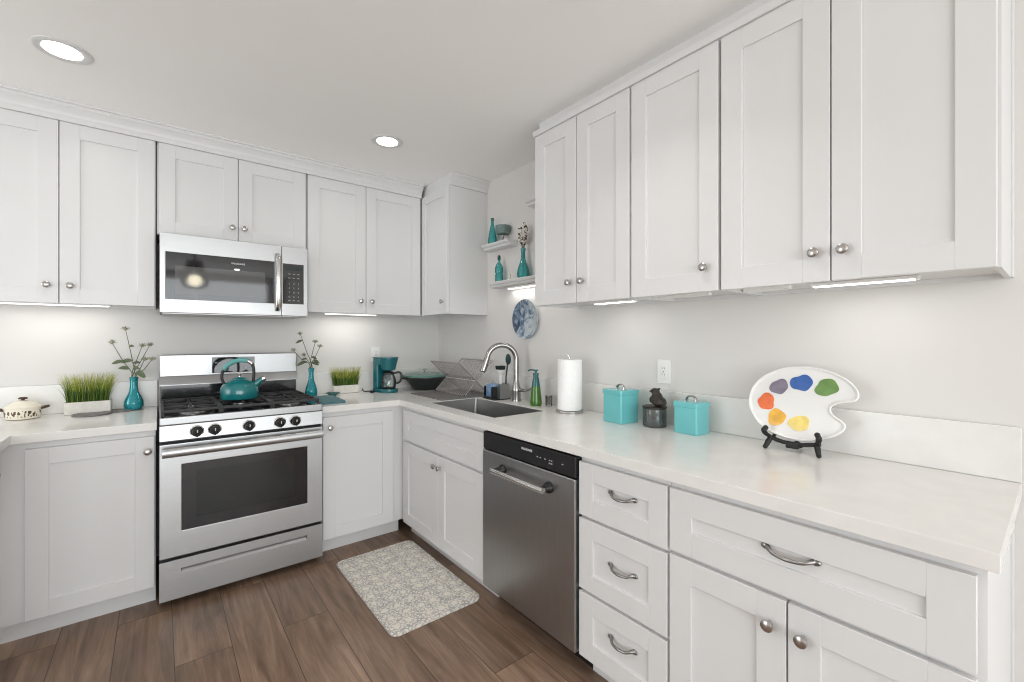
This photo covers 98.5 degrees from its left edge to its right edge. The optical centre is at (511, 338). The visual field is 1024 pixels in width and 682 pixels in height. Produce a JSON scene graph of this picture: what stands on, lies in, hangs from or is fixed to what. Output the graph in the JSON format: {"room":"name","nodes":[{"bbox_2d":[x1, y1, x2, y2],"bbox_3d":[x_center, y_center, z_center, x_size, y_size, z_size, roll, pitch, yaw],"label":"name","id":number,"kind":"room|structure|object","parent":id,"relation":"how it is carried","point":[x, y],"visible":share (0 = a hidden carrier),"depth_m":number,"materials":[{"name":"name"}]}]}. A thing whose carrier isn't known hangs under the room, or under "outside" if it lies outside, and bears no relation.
{"room":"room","nodes":[
{"label":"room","id":0,"kind":"room"},
{"bbox_2d":[0,146,438,555],"bbox_3d":[-2.722,0.078,2.312,5.460,2.496,0.120,0,0,-39],"label":"wall","id":1,"kind":"structure","parent":0,"point":[39,344],"depth_m":2.68,"materials":[{"name":"paint"}]},
{"bbox_2d":[0,108,155,309],"bbox_3d":[-2.336,-0.630,2.302,0.742,0.912,0.376,0,0,-39],"label":"upper cabinet","id":2,"kind":"object","parent":1,"relation":"attached to","point":[78,202],"visible":0.99,"depth_m":2.21,"materials":[{"name":"white paint"}]},
{"bbox_2d":[0,301,110,306],"bbox_3d":[-2.385,-0.180,2.306,0.428,0.016,0.028,0,0,-39],"label":"light","id":3,"kind":"object","parent":2,"relation":"attached to","point":[1,302],"visible":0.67,"depth_m":2.29,"materials":[{"name":"white plastic"}]},
{"bbox_2d":[0,303,108,306],"bbox_3d":[-2.385,-0.175,2.306,0.408,0.004,0.020,0,0,-39],"label":"diffuser","id":4,"kind":"object","parent":3,"relation":"attached to","point":[59,304],"depth_m":2.31,"materials":[{"name":"white plastic"}]},
{"bbox_2d":[0,380,157,417],"bbox_3d":[-2.595,0.332,2.323,1.134,0.158,0.019,0,0,-39],"label":"backsplash","id":5,"kind":"structure","parent":1,"relation":"attached to","point":[148,389],"depth_m":2.41,"materials":[{"name":"white stone"}]},
{"bbox_2d":[157,142,305,248],"bbox_3d":[-1.743,-0.830,2.776,0.766,0.512,0.376,0,0,-39],"label":"upper cabinet","id":6,"kind":"object","parent":1,"relation":"attached to","point":[200,193],"visible":0.86,"depth_m":2.62,"materials":[{"name":"white paint"}]},
{"bbox_2d":[159,232,307,318],"bbox_3d":[-1.709,-0.352,2.730,0.740,0.440,0.486,0,0,-39],"label":"microwave","id":7,"kind":"object","parent":6,"relation":"attached to","point":[199,276],"visible":1,"depth_m":2.56,"materials":[{"name":"white metal"}]},
{"bbox_2d":[306,174,420,316],"bbox_3d":[-1.118,-0.630,3.274,0.826,0.912,0.376,0,0,-39],"label":"upper cabinet","id":8,"kind":"object","parent":1,"relation":"attached to","point":[363,244],"visible":1,"depth_m":3.12,"materials":[{"name":"white paint"}]},
{"bbox_2d":[323,313,376,315],"bbox_3d":[-1.189,-0.180,3.260,0.388,0.016,0.028,0,0,-39],"label":"light","id":9,"kind":"object","parent":8,"relation":"attached to","point":[323,313],"visible":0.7,"depth_m":3.24,"materials":[{"name":"white plastic"}]},
{"bbox_2d":[335,314,375,315],"bbox_3d":[-1.189,-0.175,3.260,0.368,0.004,0.020,0,0,-39],"label":"diffuser","id":10,"kind":"object","parent":9,"relation":"attached to","point":[335,314],"depth_m":3.29,"materials":[{"name":"white plastic"}]},
{"bbox_2d":[296,367,437,393],"bbox_3d":[-1.102,0.332,3.515,1.146,0.158,0.019,0,0,-39],"label":"backsplash","id":11,"kind":"structure","parent":1,"relation":"attached to","point":[323,380],"depth_m":3.37,"materials":[{"name":"white stone"}]},
{"bbox_2d":[371,347,379,360],"bbox_3d":[-1.091,0.126,3.531,0.072,0.116,0.009,0,0,-39],"label":"wall outlet","id":12,"kind":"object","parent":1,"relation":"attached to","point":[375,351],"visible":0.81,"depth_m":3.52,"materials":[{"name":"white plastic"}]},
{"bbox_2d":[422,173,449,198],"bbox_3d":[-0.655,-1.128,3.398,0.014,0.083,0.702,0,0,-39],"label":"trim","id":13,"kind":"structure","parent":1,"relation":"attached to","point":[444,181],"depth_m":3.27,"materials":[{"name":"white paint"}]},
{"bbox_2d":[0,519,608,681],"bbox_3d":[-0.495,1.376,-0.478,5.460,0.100,7.260,0,0,-39],"label":"floor","id":14,"kind":"structure","parent":0,"point":[304,621],"depth_m":1.92,"materials":[{"name":"brown wood"}]},
{"bbox_2d":[0,430,155,643],"bbox_3d":[-2.154,0.888,2.248,0.526,0.875,0.687,0,0,-39],"label":"base cabinet","id":15,"kind":"object","parent":14,"relation":"on","point":[78,515],"visible":0.99,"depth_m":2.00,"materials":[{"name":"white paint"}]},
{"bbox_2d":[0,406,157,451],"bbox_3d":[-2.183,0.431,1.808,1.134,0.040,1.339,0,0,-39],"label":"countertop","id":16,"kind":"structure","parent":15,"relation":"on","point":[47,427],"depth_m":2.08,"materials":[{"name":"white stone"}]},
{"bbox_2d":[0,397,49,420],"bbox_3d":[-2.499,0.355,2.253,0.159,0.111,0.140,0,0,-5],"label":"casserole dish","id":17,"kind":"object","parent":16,"relation":"on","point":[23,409],"visible":1,"depth_m":2.21,"materials":[{"name":"beige ceramic"}]},
{"bbox_2d":[54,372,126,414],"bbox_3d":[-2.320,0.298,2.432,0.301,0.226,0.105,0,0,-39],"label":"grass planter","id":18,"kind":"object","parent":16,"relation":"on","point":[86,398],"visible":1,"depth_m":2.41,"materials":[{"name":"green"}]},
{"bbox_2d":[71,411,111,416],"bbox_3d":[-2.254,0.406,2.366,0.160,0.009,0.160,0,0,-39],"label":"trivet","id":19,"kind":"object","parent":16,"relation":"on","point":[89,414],"visible":1,"depth_m":2.34,"materials":[{"name":"grey stone"}]},
{"bbox_2d":[111,408,133,412],"bbox_3d":[-2.203,0.406,2.486,0.112,0.009,0.112,0,0,-39],"label":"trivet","id":20,"kind":"object","parent":16,"relation":"on","point":[121,409],"visible":0.95,"depth_m":2.47,"materials":[{"name":"grey stone"}]},
{"bbox_2d":[123,377,143,409],"bbox_3d":[-2.172,0.317,2.533,0.090,0.188,0.090,0,0,-39],"label":"glass vase","id":21,"kind":"object","parent":16,"relation":"on","point":[125,405],"visible":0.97,"depth_m":2.53,"materials":[{"name":"teal glass"}]},
{"bbox_2d":[108,339,133,401],"bbox_3d":[-2.238,0.201,2.527,0.121,0.391,0.040,0,0,-27],"label":"stem","id":22,"kind":"object","parent":21,"relation":"in","point":[126,367],"visible":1,"depth_m":2.52,"materials":[{"name":"green plant"}]},
{"bbox_2d":[121,326,135,404],"bbox_3d":[-2.204,0.162,2.526,0.079,0.470,0.035,0,0,-9],"label":"stem","id":23,"kind":"object","parent":21,"relation":"in","point":[124,328],"visible":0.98,"depth_m":2.53,"materials":[{"name":"green plant"}]},
{"bbox_2d":[131,343,146,407],"bbox_3d":[-2.128,0.211,2.499,0.122,0.372,0.041,0,0,12],"label":"stem","id":24,"kind":"object","parent":21,"relation":"in","point":[142,344],"visible":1,"depth_m":2.51,"materials":[{"name":"green plant"}]},
{"bbox_2d":[134,356,148,407],"bbox_3d":[-2.118,0.249,2.510,0.101,0.296,0.041,0,0,2],"label":"stem","id":25,"kind":"object","parent":21,"relation":"in","point":[139,372],"visible":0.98,"depth_m":2.52,"materials":[{"name":"green plant"}]},
{"bbox_2d":[132,342,153,407],"bbox_3d":[-2.115,0.209,2.526,0.123,0.376,0.041,0,0,4],"label":"stem","id":26,"kind":"object","parent":21,"relation":"in","point":[151,343],"visible":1,"depth_m":2.52,"materials":[{"name":"green plant"}]},
{"bbox_2d":[135,356,155,401],"bbox_3d":[-2.087,0.248,2.518,0.171,0.298,0.042,0,0,28],"label":"stem","id":27,"kind":"object","parent":21,"relation":"in","point":[151,358],"visible":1,"depth_m":2.52,"materials":[{"name":"green plant"}]},
{"bbox_2d":[159,352,323,603],"bbox_3d":[-1.609,0.713,2.615,0.754,1.226,0.748,0,0,-39],"label":"gas range","id":28,"kind":"object","parent":14,"relation":"on","point":[240,481],"visible":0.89,"depth_m":2.38,"materials":[{"name":"silver metal"}]},
{"bbox_2d":[159,397,316,418],"bbox_3d":[-1.609,0.406,2.614,0.754,0.029,0.587,0,0,-39],"label":"cooktop","id":29,"kind":"object","parent":28,"relation":"in","point":[308,407],"depth_m":2.43,"materials":[{"name":"black metal"}]},
{"bbox_2d":[220,358,265,400],"bbox_3d":[-1.612,0.237,2.619,0.199,0.241,0.210,0,0,27],"label":"tea kettle","id":30,"kind":"object","parent":28,"relation":"on","point":[237,388],"visible":1,"depth_m":2.57,"materials":[{"name":"teal metal"}]},
{"bbox_2d":[320,406,401,550],"bbox_3d":[-1.133,0.888,3.063,0.525,0.875,0.687,0,0,-39],"label":"base cabinet","id":31,"kind":"object","parent":14,"relation":"on","point":[362,449],"visible":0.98,"depth_m":2.81,"materials":[{"name":"white paint"}]},
{"bbox_2d":[313,385,1021,573],"bbox_3d":[-0.050,0.431,2.212,1.165,0.040,3.369,0,0,-39],"label":"countertop","id":32,"kind":"structure","parent":31,"relation":"on","point":[967,519],"depth_m":1.32,"materials":[{"name":"white stone"}]},
{"bbox_2d":[305,368,316,395],"bbox_3d":[-1.393,0.308,3.059,0.080,0.205,0.080,0,0,-39],"label":"glass vase","id":33,"kind":"object","parent":32,"relation":"on","point":[315,387],"visible":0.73,"depth_m":3.05,"materials":[{"name":"teal glass"}]},
{"bbox_2d":[291,348,309,365],"bbox_3d":[-1.456,0.230,3.027,0.045,0.333,0.134,0,0,39],"label":"stem","id":34,"kind":"object","parent":33,"relation":"in","point":[293,350],"visible":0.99,"depth_m":3.04,"materials":[{"name":"green plant"}]},
{"bbox_2d":[295,331,311,394],"bbox_3d":[-1.431,0.174,3.037,0.105,0.445,0.046,0,0,-39],"label":"stem","id":35,"kind":"object","parent":33,"relation":"in","point":[299,332],"visible":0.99,"depth_m":3.04,"materials":[{"name":"green plant"}]},
{"bbox_2d":[302,353,312,395],"bbox_3d":[-1.420,0.248,3.049,0.074,0.298,0.034,0,0,12],"label":"stem","id":36,"kind":"object","parent":33,"relation":"in","point":[303,354],"visible":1,"depth_m":3.05,"materials":[{"name":"green plant"}]},
{"bbox_2d":[309,340,317,394],"bbox_3d":[-1.366,0.202,3.047,0.070,0.389,0.041,0,0,40],"label":"stem","id":37,"kind":"object","parent":33,"relation":"in","point":[314,341],"visible":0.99,"depth_m":3.04,"materials":[{"name":"green plant"}]},
{"bbox_2d":[310,344,322,394],"bbox_3d":[-1.344,0.217,3.020,0.123,0.359,0.041,0,0,28],"label":"stem","id":38,"kind":"object","parent":33,"relation":"in","point":[315,362],"visible":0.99,"depth_m":3.04,"materials":[{"name":"green plant"}]},
{"bbox_2d":[310,395,345,404],"bbox_3d":[-1.217,0.403,2.902,0.156,0.016,0.345,0,0,-35],"label":"pot holder","id":39,"kind":"object","parent":32,"relation":"on","point":[325,399],"visible":0.73,"depth_m":2.84,"materials":[{"name":"teal fabric"}]},
{"bbox_2d":[326,392,339,395],"bbox_3d":[-1.286,0.401,3.164,0.100,0.021,0.100,0,0,-39],"label":"glass dish","id":40,"kind":"object","parent":32,"relation":"on","point":[328,393],"visible":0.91,"depth_m":3.14,"materials":[{"name":"teal glass"}]},
{"bbox_2d":[330,366,361,393],"bbox_3d":[-1.258,0.311,3.318,0.279,0.201,0.111,0,0,-31],"label":"grass planter","id":41,"kind":"object","parent":32,"relation":"on","point":[348,383],"visible":1,"depth_m":3.30,"materials":[{"name":"green"}]},
{"bbox_2d":[362,356,402,392],"bbox_3d":[-0.988,0.277,3.371,0.228,0.268,0.217,0,0,39],"label":"coffee maker","id":42,"kind":"object","parent":32,"relation":"on","point":[383,367],"visible":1,"depth_m":3.35,"materials":[{"name":"teal plastic"}]},
{"bbox_2d":[375,358,397,370],"bbox_3d":[-0.949,0.198,3.370,0.155,0.095,0.143,0,0,39],"label":"basket","id":43,"kind":"object","parent":42,"relation":"on","point":[381,364],"depth_m":3.32,"materials":[{"name":"teal plastic"}]},
{"bbox_2d":[402,369,446,389],"bbox_3d":[-0.703,0.328,3.572,0.375,0.166,0.375,0,0,11],"label":"pan","id":44,"kind":"object","parent":32,"relation":"on","point":[423,380],"visible":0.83,"depth_m":3.46,"materials":[{"name":"black"}]},
{"bbox_2d":[411,389,483,400],"bbox_3d":[-0.443,0.408,3.217,0.428,0.006,0.480,0,0,-39],"label":"drying mat","id":45,"kind":"object","parent":32,"relation":"on","point":[438,395],"visible":0.73,"depth_m":3.18,"materials":[{"name":"grey fabric"}]},
{"bbox_2d":[430,358,492,396],"bbox_3d":[-0.382,0.281,3.279,0.289,0.248,0.424,0,0,-39],"label":"dish rack","id":46,"kind":"object","parent":45,"relation":"on","point":[457,377],"visible":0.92,"depth_m":3.26,"materials":[{"name":"silver metal"}]},
{"bbox_2d":[434,398,540,417],"bbox_3d":[-0.168,0.521,2.665,0.356,0.216,0.694,0,0,-39],"label":"sink","id":47,"kind":"object","parent":32,"relation":"in","point":[493,409],"visible":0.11,"depth_m":2.91,"materials":[{"name":"metal"}]},
{"bbox_2d":[483,383,510,400],"bbox_3d":[-0.104,0.358,3.005,0.127,0.105,0.155,0,0,-34],"label":"sponge caddy","id":48,"kind":"object","parent":32,"relation":"on","point":[501,392],"visible":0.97,"depth_m":2.96,"materials":[{"name":"black plastic"}]},
{"bbox_2d":[486,381,496,396],"bbox_3d":[-0.128,0.349,3.014,0.073,0.111,0.089,0,0,-34],"label":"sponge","id":49,"kind":"object","parent":48,"relation":"in","point":[489,386],"visible":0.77,"depth_m":2.99,"materials":[{"name":"blue plastic"}]},
{"bbox_2d":[495,365,505,383],"bbox_3d":[-0.077,0.295,2.963,0.073,0.220,0.076,0,0,-39],"label":"dish brush","id":50,"kind":"object","parent":48,"relation":"in","point":[500,370],"visible":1,"depth_m":2.95,"materials":[{"name":"white plastic"}]},
{"bbox_2d":[497,383,508,398],"bbox_3d":[-0.061,0.355,2.972,0.072,0.099,0.042,0,0,-34],"label":"cup","id":51,"kind":"object","parent":48,"relation":"on","point":[502,389],"depth_m":2.95,"materials":[{"name":"metal"}]},
{"bbox_2d":[505,354,510,383],"bbox_3d":[-0.025,0.255,2.992,0.050,0.300,0.033,0,0,25],"label":"scrub brush","id":52,"kind":"object","parent":48,"relation":"in","point":[508,357],"visible":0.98,"depth_m":2.98,"materials":[{"name":"blue plastic"}]},
{"bbox_2d":[480,342,530,401],"bbox_3d":[-0.033,0.219,2.849,0.340,0.385,0.141,0,0,6],"label":"faucet","id":53,"kind":"object","parent":32,"relation":"on","point":[516,389],"visible":0.98,"depth_m":2.85,"materials":[{"name":"grey metal"}]},
{"bbox_2d":[528,369,541,405],"bbox_3d":[0.144,0.300,2.704,0.074,0.221,0.079,0,0,-39],"label":"soap dispenser","id":54,"kind":"object","parent":32,"relation":"on","point":[535,397],"visible":1,"depth_m":2.68,"materials":[{"name":"green plastic"}]},
{"bbox_2d":[545,395,551,405],"bbox_3d":[0.224,0.379,2.674,0.044,0.064,0.044,0,0,-39],"label":"shot glass","id":55,"kind":"object","parent":32,"relation":"on","point":[548,400],"visible":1,"depth_m":2.66,"materials":[{"name":"brown"}]},
{"bbox_2d":[556,354,583,413],"bbox_3d":[0.322,0.250,2.458,0.154,0.322,0.154,0,0,-39],"label":"paper towel holder","id":56,"kind":"object","parent":32,"relation":"on","point":[557,410],"visible":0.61,"depth_m":2.40,"materials":[{"name":"silver metal"}]},
{"bbox_2d":[558,359,581,410],"bbox_3d":[0.322,0.257,2.458,0.135,0.278,0.135,0,0,-39],"label":"paper towel roll","id":57,"kind":"object","parent":56,"relation":"on","point":[569,371],"visible":0.99,"depth_m":2.40,"materials":[{"name":"white paper"}]},
{"bbox_2d":[603,384,638,423],"bbox_3d":[0.538,0.318,2.181,0.127,0.186,0.131,0,0,-31],"label":"canister","id":58,"kind":"object","parent":32,"relation":"on","point":[620,403],"visible":1,"depth_m":2.13,"materials":[{"name":"teal ceramic"}]},
{"bbox_2d":[642,388,666,427],"bbox_3d":[0.668,0.322,2.065,0.112,0.179,0.112,0,0,21],"label":"glass jar","id":59,"kind":"object","parent":32,"relation":"on","point":[658,401],"visible":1,"depth_m":2.03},
{"bbox_2d":[673,395,709,435],"bbox_3d":[0.782,0.329,1.922,0.105,0.163,0.117,0,0,-36],"label":"canister","id":60,"kind":"object","parent":32,"relation":"on","point":[691,417],"visible":1,"depth_m":1.89,"materials":[{"name":"teal ceramic"}]},
{"bbox_2d":[761,425,821,457],"bbox_3d":[1.034,0.333,1.607,0.126,0.156,0.194,0,0,-39],"label":"easel","id":61,"kind":"object","parent":32,"relation":"on","point":[797,445],"visible":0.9,"depth_m":1.59,"materials":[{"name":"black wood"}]},
{"bbox_2d":[748,366,858,440],"bbox_3d":[1.045,0.235,1.605,0.068,0.264,0.351,0,0,-39],"label":"palette","id":62,"kind":"object","parent":61,"relation":"on","point":[795,402],"visible":0.98,"depth_m":1.60,"materials":[{"name":"white ceramic"}]},
{"bbox_2d":[337,540,478,636],"bbox_3d":[-0.594,1.319,2.411,0.481,0.013,0.824,0,0,-39],"label":"floor mat","id":63,"kind":"object","parent":14,"relation":"on","point":[404,587],"visible":1,"depth_m":2.33,"materials":[{"name":"beige fabric"}]},
{"bbox_2d":[402,406,499,596],"bbox_3d":[-0.203,0.889,2.788,0.687,0.874,0.998,0,0,-39],"label":"base cabinet","id":64,"kind":"object","parent":14,"relation":"on","point":[442,458],"visible":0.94,"depth_m":2.51,"materials":[{"name":"white paint"}]},
{"bbox_2d":[483,430,592,667],"bbox_3d":[0.279,0.892,2.131,0.714,0.868,0.622,0,0,-39],"label":"dishwasher","id":65,"kind":"object","parent":14,"relation":"on","point":[531,515],"visible":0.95,"depth_m":1.89,"materials":[{"name":"silver metal"}]},
{"bbox_2d":[579,457,671,681],"bbox_3d":[0.625,0.888,1.756,0.681,0.875,0.386,0,0,-39],"label":"base cabinet","id":66,"kind":"object","parent":14,"relation":"on","point":[624,522],"visible":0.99,"depth_m":1.54,"materials":[{"name":"white paint"}]},
{"bbox_2d":[670,482,1014,681],"bbox_3d":[0.962,0.888,1.329,0.687,0.875,0.699,0,0,-39],"label":"base cabinet","id":67,"kind":"object","parent":14,"relation":"on","point":[758,594],"visible":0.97,"depth_m":1.11,"materials":[{"name":"white paint"}]},
{"bbox_2d":[0,0,756,189],"bbox_3d":[-0.495,-1.220,-0.478,5.460,0.100,7.260,0,0,-39],"label":"ceiling","id":68,"kind":"structure","parent":0,"point":[465,86],"depth_m":1.89,"materials":[{"name":"paint"}]},
{"bbox_2d":[29,35,92,64],"bbox_3d":[-1.827,-1.167,1.792,0.180,0.006,0.180,0,0,-39],"label":"recessed light","id":69,"kind":"object","parent":68,"relation":"in","point":[62,50],"visible":1,"depth_m":1.78,"materials":[{"name":"white paint"}]},
{"bbox_2d":[0,84,423,198],"bbox_3d":[-1.601,-1.123,2.654,2.340,0.093,0.050,0,0,-39],"label":"trim","id":70,"kind":"structure","parent":68,"relation":"attached to","point":[11,98],"depth_m":2.47,"materials":[{"name":"white paint"}]},
{"bbox_2d":[371,134,402,147],"bbox_3d":[-0.742,-1.167,2.620,0.180,0.006,0.180,0,0,-39],"label":"recessed light","id":71,"kind":"object","parent":68,"relation":"in","point":[385,141],"visible":1,"depth_m":2.61,"materials":[{"name":"white paint"}]},
{"bbox_2d":[533,0,791,137],"bbox_3d":[0.669,-1.125,1.735,0.075,0.089,1.697,0,0,-39],"label":"trim","id":72,"kind":"structure","parent":68,"relation":"attached to","point":[757,9],"depth_m":1.76,"materials":[{"name":"white paint"}]},
{"bbox_2d":[483,397,510,400],"bbox_3d":[-0.104,0.408,3.005,0.127,0.006,0.155,0,0,-34],"label":"tray","id":73,"kind":"object","parent":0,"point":[491,398],"depth_m":2.96,"materials":[{"name":"white plastic"}]},
{"bbox_2d":[439,0,1023,681],"bbox_3d":[1.629,0.078,1.141,0.120,2.496,7.140,0,0,-39],"label":"wall","id":74,"kind":"structure","parent":0,"point":[951,350],"depth_m":1.65,"materials":[{"name":"paint"}]},
{"bbox_2d":[405,185,486,318],"bbox_3d":[-0.563,-0.630,3.488,0.376,0.912,0.735,0,0,-39],"label":"upper cabinet","id":75,"kind":"object","parent":74,"relation":"attached to","point":[453,218],"visible":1,"depth_m":3.23,"materials":[{"name":"white paint"}]},
{"bbox_2d":[450,171,490,193],"bbox_3d":[-0.299,-1.128,3.199,0.326,0.083,0.045,0,0,-39],"label":"trim","id":76,"kind":"structure","parent":74,"relation":"attached to","point":[458,179],"depth_m":3.19,"materials":[{"name":"white paint"}]},
{"bbox_2d":[481,238,517,252],"bbox_3d":[-0.092,-0.655,3.124,0.094,0.038,0.308,0,0,-39],"label":"floating shelf","id":77,"kind":"object","parent":74,"relation":"attached to","point":[507,243],"visible":1,"depth_m":3.09,"materials":[{"name":"white paint"}]},
{"bbox_2d":[488,218,496,243],"bbox_3d":[-0.141,-0.771,3.182,0.066,0.194,0.066,0,0,-39],"label":"glass bottle","id":78,"kind":"object","parent":77,"relation":"on","point":[492,219],"visible":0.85,"depth_m":3.19,"materials":[{"name":"teal glass"}]},
{"bbox_2d":[495,224,510,239],"bbox_3d":[-0.064,-0.730,3.088,0.108,0.112,0.108,0,0,-39],"label":"footed bowl","id":79,"kind":"object","parent":77,"relation":"on","point":[501,229],"visible":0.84,"depth_m":3.05,"materials":[{"name":"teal ceramic"}]},
{"bbox_2d":[488,275,534,288],"bbox_3d":[0.104,-0.377,2.878,0.094,0.038,0.758,0,0,-39],"label":"floating shelf","id":80,"kind":"object","parent":74,"relation":"attached to","point":[525,280],"visible":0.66,"depth_m":2.95,"materials":[{"name":"white paint"}]},
{"bbox_2d":[495,255,502,281],"bbox_3d":[-0.091,-0.491,3.120,0.058,0.191,0.058,0,0,-39],"label":"glass bottle","id":81,"kind":"object","parent":80,"relation":"on","point":[499,256],"visible":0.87,"depth_m":3.13,"materials":[{"name":"teal glass"}]},
{"bbox_2d":[507,283,534,289],"bbox_3d":[0.132,-0.345,2.863,0.028,0.016,0.508,0,0,-39],"label":"light","id":82,"kind":"object","parent":80,"relation":"attached to","point":[527,285],"visible":0.53,"depth_m":2.93,"materials":[{"name":"white plastic"}]},
{"bbox_2d":[508,285,534,289],"bbox_3d":[0.132,-0.339,2.863,0.020,0.004,0.488,0,0,-39],"label":"diffuser","id":83,"kind":"object","parent":82,"relation":"attached to","point":[521,286],"depth_m":2.94,"materials":[{"name":"white plastic"}]},
{"bbox_2d":[517,248,528,277],"bbox_3d":[0.074,-0.496,2.913,0.084,0.200,0.084,0,0,-39],"label":"glass vase","id":84,"kind":"object","parent":80,"relation":"on","point":[518,276],"visible":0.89,"depth_m":2.92,"materials":[{"name":"teal glass"}]},
{"bbox_2d":[517,222,528,273],"bbox_3d":[0.071,-0.596,2.910,0.049,0.340,0.090,0,0,-39],"label":"branch","id":85,"kind":"object","parent":84,"relation":"in","point":[522,240],"visible":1,"depth_m":2.90,"materials":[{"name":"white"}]},
{"bbox_2d":[512,299,537,338],"bbox_3d":[0.092,-0.129,2.949,0.024,0.264,0.264,0,0,-39],"label":"wall plate","id":86,"kind":"object","parent":74,"relation":"attached to","point":[525,315],"visible":1,"depth_m":2.96,"materials":[{"name":"blue ceramic"}]},
{"bbox_2d":[525,196,534,207],"bbox_3d":[0.210,-0.870,2.745,0.094,0.038,0.298,0,0,-39],"label":"floating shelf","id":87,"kind":"object","parent":74,"relation":"attached to","point":[530,202],"visible":0.28,"depth_m":2.81,"materials":[{"name":"white paint"}]},
{"bbox_2d":[535,88,669,308],"bbox_3d":[0.438,-0.630,2.235,0.376,0.912,0.617,0,0,-39],"label":"upper cabinet","id":88,"kind":"object","parent":74,"relation":"attached to","point":[583,163],"visible":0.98,"depth_m":2.10,"materials":[{"name":"white paint"}]},
{"bbox_2d":[593,299,637,304],"bbox_3d":[0.507,-0.180,2.177,0.028,0.016,0.258,0,0,-39],"label":"light","id":89,"kind":"object","parent":88,"relation":"attached to","point":[622,300],"visible":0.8,"depth_m":2.16,"materials":[{"name":"white plastic"}]},
{"bbox_2d":[595,301,634,304],"bbox_3d":[0.507,-0.175,2.177,0.020,0.004,0.238,0,0,-39],"label":"diffuser","id":90,"kind":"object","parent":89,"relation":"attached to","point":[599,302],"depth_m":2.19,"materials":[{"name":"white plastic"}]},
{"bbox_2d":[657,360,670,383],"bbox_3d":[0.740,0.163,2.150,0.009,0.116,0.072,0,0,-39],"label":"wall outlet","id":91,"kind":"object","parent":74,"relation":"attached to","point":[663,366],"visible":1,"depth_m":2.15,"materials":[{"name":"white plastic"}]},
{"bbox_2d":[661,365,666,378],"bbox_3d":[0.739,0.163,2.148,0.004,0.066,0.033,0,0,-39],"label":"receptacle","id":92,"kind":"object","parent":91,"relation":"attached to","point":[663,367],"depth_m":2.14,"materials":[{"name":"white plastic"}]},
{"bbox_2d":[631,40,757,301],"bbox_3d":[0.751,-0.630,1.842,0.376,0.912,0.386,0,0,-39],"label":"upper cabinet","id":93,"kind":"object","parent":74,"relation":"attached to","point":[676,110],"visible":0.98,"depth_m":1.73,"materials":[{"name":"white paint"}]},
{"bbox_2d":[651,292,711,299],"bbox_3d":[0.716,-0.180,1.884,0.028,0.016,0.268,0,0,-39],"label":"light","id":94,"kind":"object","parent":93,"relation":"attached to","point":[703,293],"visible":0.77,"depth_m":1.86,"materials":[{"name":"white plastic"}]},
{"bbox_2d":[653,295,708,299],"bbox_3d":[0.716,-0.175,1.884,0.020,0.004,0.248,0,0,-39],"label":"diffuser","id":95,"kind":"object","parent":94,"relation":"attached to","point":[668,296],"depth_m":1.89,"materials":[{"name":"white plastic"}]},
{"bbox_2d":[438,367,1021,482],"bbox_3d":[0.398,0.332,2.570,0.019,0.158,3.369,0,0,-39],"label":"backsplash","id":96,"kind":"structure","parent":74,"relation":"attached to","point":[994,451],"depth_m":1.48,"materials":[{"name":"white stone"}]},
{"bbox_2d":[721,0,1014,295],"bbox_3d":[1.087,-0.630,1.422,0.376,0.912,0.688,0,0,-39],"label":"upper cabinet","id":97,"kind":"object","parent":74,"relation":"attached to","point":[861,139],"visible":1,"depth_m":1.27,"materials":[{"name":"white paint"}]},
{"bbox_2d":[743,285,791,292],"bbox_3d":[0.931,-0.180,1.614,0.028,0.016,0.158,0,0,-39],"label":"light","id":98,"kind":"object","parent":97,"relation":"attached to","point":[775,288],"visible":0.87,"depth_m":1.60,"materials":[{"name":"white plastic"}]},
{"bbox_2d":[746,288,787,292],"bbox_3d":[0.931,-0.175,1.614,0.020,0.004,0.138,0,0,-39],"label":"diffuser","id":99,"kind":"object","parent":98,"relation":"attached to","point":[750,290],"depth_m":1.62,"materials":[{"name":"white plastic"}]},
{"bbox_2d":[810,274,920,287],"bbox_3d":[1.119,-0.180,1.411,0.028,0.016,0.278,0,0,-39],"label":"light","id":100,"kind":"object","parent":97,"relation":"attached to","point":[908,277],"visible":1,"depth_m":1.39,"materials":[{"name":"white plastic"}]},
{"bbox_2d":[814,279,915,287],"bbox_3d":[1.119,-0.175,1.411,0.020,0.004,0.258,0,0,-39],"label":"diffuser","id":101,"kind":"object","parent":100,"relation":"attached to","point":[862,281],"depth_m":1.41,"materials":[{"name":"white plastic"}]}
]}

